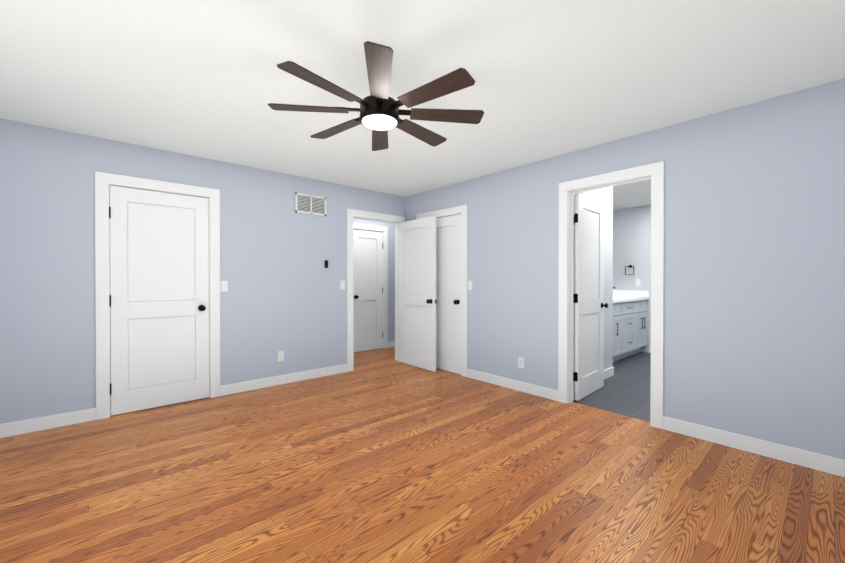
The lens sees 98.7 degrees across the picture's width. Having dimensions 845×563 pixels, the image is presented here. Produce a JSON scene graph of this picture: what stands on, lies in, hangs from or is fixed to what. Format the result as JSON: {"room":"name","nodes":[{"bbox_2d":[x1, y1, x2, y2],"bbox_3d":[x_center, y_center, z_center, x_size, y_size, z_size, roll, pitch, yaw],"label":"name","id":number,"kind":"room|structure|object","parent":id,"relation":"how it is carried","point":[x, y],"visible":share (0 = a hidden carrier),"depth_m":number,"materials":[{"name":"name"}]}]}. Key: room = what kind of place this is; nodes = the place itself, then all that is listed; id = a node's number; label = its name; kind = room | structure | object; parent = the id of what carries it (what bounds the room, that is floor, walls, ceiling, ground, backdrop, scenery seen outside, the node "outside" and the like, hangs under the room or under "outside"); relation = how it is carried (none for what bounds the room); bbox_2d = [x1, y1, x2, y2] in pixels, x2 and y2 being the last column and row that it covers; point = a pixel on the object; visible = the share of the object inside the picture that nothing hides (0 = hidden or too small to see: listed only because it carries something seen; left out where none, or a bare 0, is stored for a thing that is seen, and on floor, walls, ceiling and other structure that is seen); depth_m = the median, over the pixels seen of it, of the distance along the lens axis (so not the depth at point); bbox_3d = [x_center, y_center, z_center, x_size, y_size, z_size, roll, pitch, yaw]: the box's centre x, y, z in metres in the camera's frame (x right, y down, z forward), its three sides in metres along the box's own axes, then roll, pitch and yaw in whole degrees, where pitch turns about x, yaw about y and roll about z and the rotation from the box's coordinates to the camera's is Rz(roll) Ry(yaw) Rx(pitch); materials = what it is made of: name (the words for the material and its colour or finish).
{"room":"empty bedroom","nodes":[
{"label":"empty bedroom","id":0,"kind":"room"},
{"bbox_2d":[0,118,404,423],"bbox_3d":[-1.321,-0.035,4.547,6.390,2.440,0.120,0,0,-42],"label":"wall","id":1,"kind":"structure","parent":0,"point":[286,294],"depth_m":3.29,"materials":[{"name":"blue paint"}]},
{"bbox_2d":[0,408,95,437],"bbox_3d":[-3.184,1.142,2.804,0.983,0.105,0.018,0,0,-42],"label":"baseboard","id":2,"kind":"structure","parent":1,"relation":"attached to","point":[69,418],"depth_m":2.93,"materials":[{"name":"white paint"}]},
{"bbox_2d":[95,171,219,419],"bbox_3d":[-2.498,0.121,3.490,0.958,2.140,0.139,0,0,-42],"label":"door frame","id":3,"kind":"structure","parent":1,"relation":"attached to","point":[104,181],"depth_m":3.19,"materials":[{"name":"white paint"}]},
{"bbox_2d":[109,185,208,415],"bbox_3d":[-2.479,0.168,3.463,0.771,2.030,0.163,0,0,-42],"label":"door","id":4,"kind":"structure","parent":1,"relation":"in","point":[159,283],"depth_m":3.43,"materials":[{"name":"white paint"}]},
{"bbox_2d":[220,281,227,291],"bbox_3d":[-2.072,0.049,3.792,0.070,0.115,0.010,0,0,-42],"label":"light switch","id":5,"kind":"object","parent":1,"relation":"attached to","point":[223,286],"visible":1,"depth_m":3.79,"materials":[{"name":"white plastic"}]},
{"bbox_2d":[277,350,283,360],"bbox_3d":[-1.636,0.857,4.185,0.070,0.115,0.009,0,0,-42],"label":"electrical outlet","id":6,"kind":"object","parent":1,"relation":"attached to","point":[280,355],"visible":1,"depth_m":4.18,"materials":[{"name":"white plastic"}]},
{"bbox_2d":[220,364,346,395],"bbox_3d":[-1.544,1.134,4.265,1.491,0.105,0.015,0,0,-42],"label":"baseboard","id":7,"kind":"structure","parent":1,"relation":"attached to","point":[228,389],"depth_m":4.17,"materials":[{"name":"white paint"}]},
{"bbox_2d":[295,192,325,215],"bbox_3d":[-1.357,-0.935,4.422,0.394,0.233,0.013,0,0,-42],"label":"air vent","id":8,"kind":"object","parent":1,"relation":"in","point":[309,204],"visible":1,"depth_m":4.41,"materials":[{"name":"white plastic"}]},
{"bbox_2d":[340,280,344,288],"bbox_3d":[-1.036,0.044,4.714,0.070,0.115,0.010,0,0,-42],"label":"light switch","id":9,"kind":"object","parent":1,"relation":"attached to","point":[342,284],"visible":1,"depth_m":4.71,"materials":[{"name":"white plastic"}]},
{"bbox_2d":[347,208,404,371],"bbox_3d":[-0.669,0.112,5.129,0.972,2.140,0.156,0,0,-42],"label":"trim","id":10,"kind":"structure","parent":1,"relation":"attached to","point":[369,216],"depth_m":4.80,"materials":[{"name":"white paint"}]},
{"bbox_2d":[398,216,436,371],"bbox_3d":[-0.095,0.160,5.029,0.163,2.030,0.795,0,0,-42],"label":"entry door","id":11,"kind":"structure","parent":1,"relation":"in","point":[417,300],"depth_m":5.00,"materials":[{"name":"white paint"}]},
{"bbox_2d":[353,218,394,341],"bbox_3d":[-1.071,-0.043,6.109,3.940,2.440,0.120,0,0,-42],"label":"wall","id":12,"kind":"structure","parent":0,"point":[391,281],"depth_m":6.48,"materials":[{"name":"grey paint"}]},
{"bbox_2d":[353,229,382,351],"bbox_3d":[-0.938,0.154,6.173,0.619,2.030,0.163,0,0,-42],"label":"hall door","id":13,"kind":"structure","parent":12,"relation":"in","point":[367,290],"depth_m":6.16,"materials":[{"name":"white paint"}]},
{"bbox_2d":[353,223,387,348],"bbox_3d":[-0.963,0.106,6.195,0.806,2.140,0.139,0,0,-42],"label":"door frame","id":14,"kind":"structure","parent":12,"relation":"attached to","point":[375,228],"depth_m":6.37,"materials":[{"name":"white paint"}]},
{"bbox_2d":[388,341,394,347],"bbox_3d":[-0.133,1.120,6.860,1.309,0.105,0.015,0,0,-42],"label":"baseboard","id":15,"kind":"structure","parent":12,"relation":"attached to","point":[391,343],"depth_m":6.46,"materials":[{"name":"white paint"}]},
{"bbox_2d":[0,347,844,562],"bbox_3d":[0.008,1.243,3.060,6.390,0.100,6.160,0,0,-42],"label":"floor","id":16,"kind":"structure","parent":0,"point":[381,455],"depth_m":2.13,"materials":[{"name":"brown wood"}]},
{"bbox_2d":[0,0,844,209],"bbox_3d":[0.642,-1.300,3.598,8.070,0.100,6.140,0,0,-42],"label":"ceiling","id":17,"kind":"structure","parent":0,"point":[208,79],"depth_m":2.14,"materials":[{"name":"white paint"}]},
{"bbox_2d":[268,41,483,150],"bbox_3d":[-0.255,-1.088,2.160,1.248,0.306,1.248,0,0,-42],"label":"fan","id":18,"kind":"object","parent":17,"relation":"hanging from","point":[379,110],"visible":1,"depth_m":2.05,"materials":[{"name":"brown wood"}]},
{"bbox_2d":[574,186,612,370],"bbox_3d":[1.872,-0.033,4.197,1.316,2.440,0.120,0,0,-42],"label":"wall","id":19,"kind":"structure","parent":0,"point":[604,196],"depth_m":4.49,"materials":[{"name":"white paint"}]},
{"bbox_2d":[574,367,613,391],"bbox_3d":[1.923,1.135,4.160,1.327,0.105,0.060,0,0,-42],"label":"baseboard","id":20,"kind":"structure","parent":19,"relation":"attached to","point":[608,372],"depth_m":4.48,"materials":[{"name":"white paint"}]},
{"bbox_2d":[573,352,650,421],"bbox_3d":[2.882,1.235,4.588,3.425,0.100,3.020,0,0,-42],"label":"floor","id":21,"kind":"structure","parent":0,"point":[624,390],"depth_m":3.92,"materials":[{"name":"tile"}]},
{"bbox_2d":[612,299,646,361],"bbox_3d":[2.843,0.737,5.576,1.922,0.882,0.584,0,0,-42],"label":"bathroom vanity","id":22,"kind":"object","parent":21,"relation":"on","point":[629,328],"depth_m":5.49,"materials":[{"name":"grey wood"}]},
{"bbox_2d":[613,295,647,302],"bbox_3d":[2.837,0.276,5.572,1.934,0.040,0.578,0,0,-42],"label":"countertop","id":23,"kind":"structure","parent":22,"relation":"on","point":[616,298],"depth_m":5.78,"materials":[{"name":"white stone"}]},
{"bbox_2d":[405,79,844,459],"bbox_3d":[1.459,-0.029,3.582,0.120,2.440,5.020,0,0,-42],"label":"wall","id":24,"kind":"structure","parent":0,"point":[754,270],"depth_m":2.65,"materials":[{"name":"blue paint"}]},
{"bbox_2d":[416,204,467,376],"bbox_3d":[0.280,0.114,4.894,0.139,2.140,0.956,0,0,-42],"label":"trim","id":25,"kind":"structure","parent":24,"relation":"attached to","point":[462,210],"depth_m":4.53,"materials":[{"name":"white paint"}]},
{"bbox_2d":[436,214,460,373],"bbox_3d":[0.253,0.161,4.875,0.163,2.030,0.769,0,0,-42],"label":"closet door","id":26,"kind":"structure","parent":24,"relation":"in","point":[448,293],"depth_m":4.76,"materials":[{"name":"white paint"}]},
{"bbox_2d":[468,281,471,289],"bbox_3d":[0.584,0.046,4.466,0.010,0.115,0.070,0,0,-42],"label":"light switch","id":27,"kind":"object","parent":24,"relation":"attached to","point":[469,285],"visible":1,"depth_m":4.46,"materials":[{"name":"white plastic"}]},
{"bbox_2d":[467,369,557,400],"bbox_3d":[0.953,1.135,4.054,0.015,0.105,1.202,0,0,-42],"label":"baseboard","id":28,"kind":"structure","parent":24,"relation":"attached to","point":[548,393],"depth_m":3.97,"materials":[{"name":"white paint"}]},
{"bbox_2d":[518,357,523,368],"bbox_3d":[1.068,0.879,3.928,0.009,0.115,0.070,0,0,-42],"label":"electrical outlet","id":29,"kind":"object","parent":24,"relation":"attached to","point":[520,362],"visible":1,"depth_m":3.93,"materials":[{"name":"white plastic"}]},
{"bbox_2d":[574,194,607,400],"bbox_3d":[1.767,0.155,3.860,0.710,2.052,0.163,0,0,-42],"label":"bathroom door","id":30,"kind":"structure","parent":24,"relation":"in","point":[590,305],"depth_m":3.80,"materials":[{"name":"white paint"}]},
{"bbox_2d":[558,161,663,428],"bbox_3d":[1.701,0.111,3.311,0.156,2.163,0.896,0,0,-42],"label":"trim","id":31,"kind":"structure","parent":24,"relation":"attached to","point":[652,172],"depth_m":3.22,"materials":[{"name":"white paint"}]},
{"bbox_2d":[663,416,844,476],"bbox_3d":[2.462,1.145,2.357,0.018,0.105,1.549,0,0,-42],"label":"baseboard","id":32,"kind":"structure","parent":24,"relation":"attached to","point":[816,461],"depth_m":2.50,"materials":[{"name":"white paint"}]},
{"bbox_2d":[613,205,650,352],"bbox_3d":[4.266,-0.040,5.511,0.120,2.440,2.570,0,0,-42],"label":"wall","id":33,"kind":"structure","parent":0,"point":[632,236],"depth_m":6.18,"materials":[{"name":"white paint"}]},
{"bbox_2d":[625,265,633,274],"bbox_3d":[3.543,-0.195,6.198,0.045,0.171,0.140,0,0,-42],"label":"towel ring","id":34,"kind":"object","parent":33,"relation":"attached to","point":[630,266],"visible":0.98,"depth_m":6.19,"materials":[{"name":"black metal"}]},
{"bbox_2d":[613,291,647,294],"bbox_3d":[3.558,0.201,6.200,0.020,0.103,0.558,0,0,-42],"label":"backsplash","id":35,"kind":"structure","parent":33,"relation":"attached to","point":[614,292],"depth_m":6.19,"materials":[{"name":"white stone"}]},
{"bbox_2d":[636,279,640,285],"bbox_3d":[3.636,0.012,6.122,0.009,0.115,0.070,0,0,-42],"label":"outlet","id":36,"kind":"object","parent":33,"relation":"attached to","point":[638,282],"visible":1,"depth_m":6.12,"materials":[{"name":"white plastic"}]}
]}

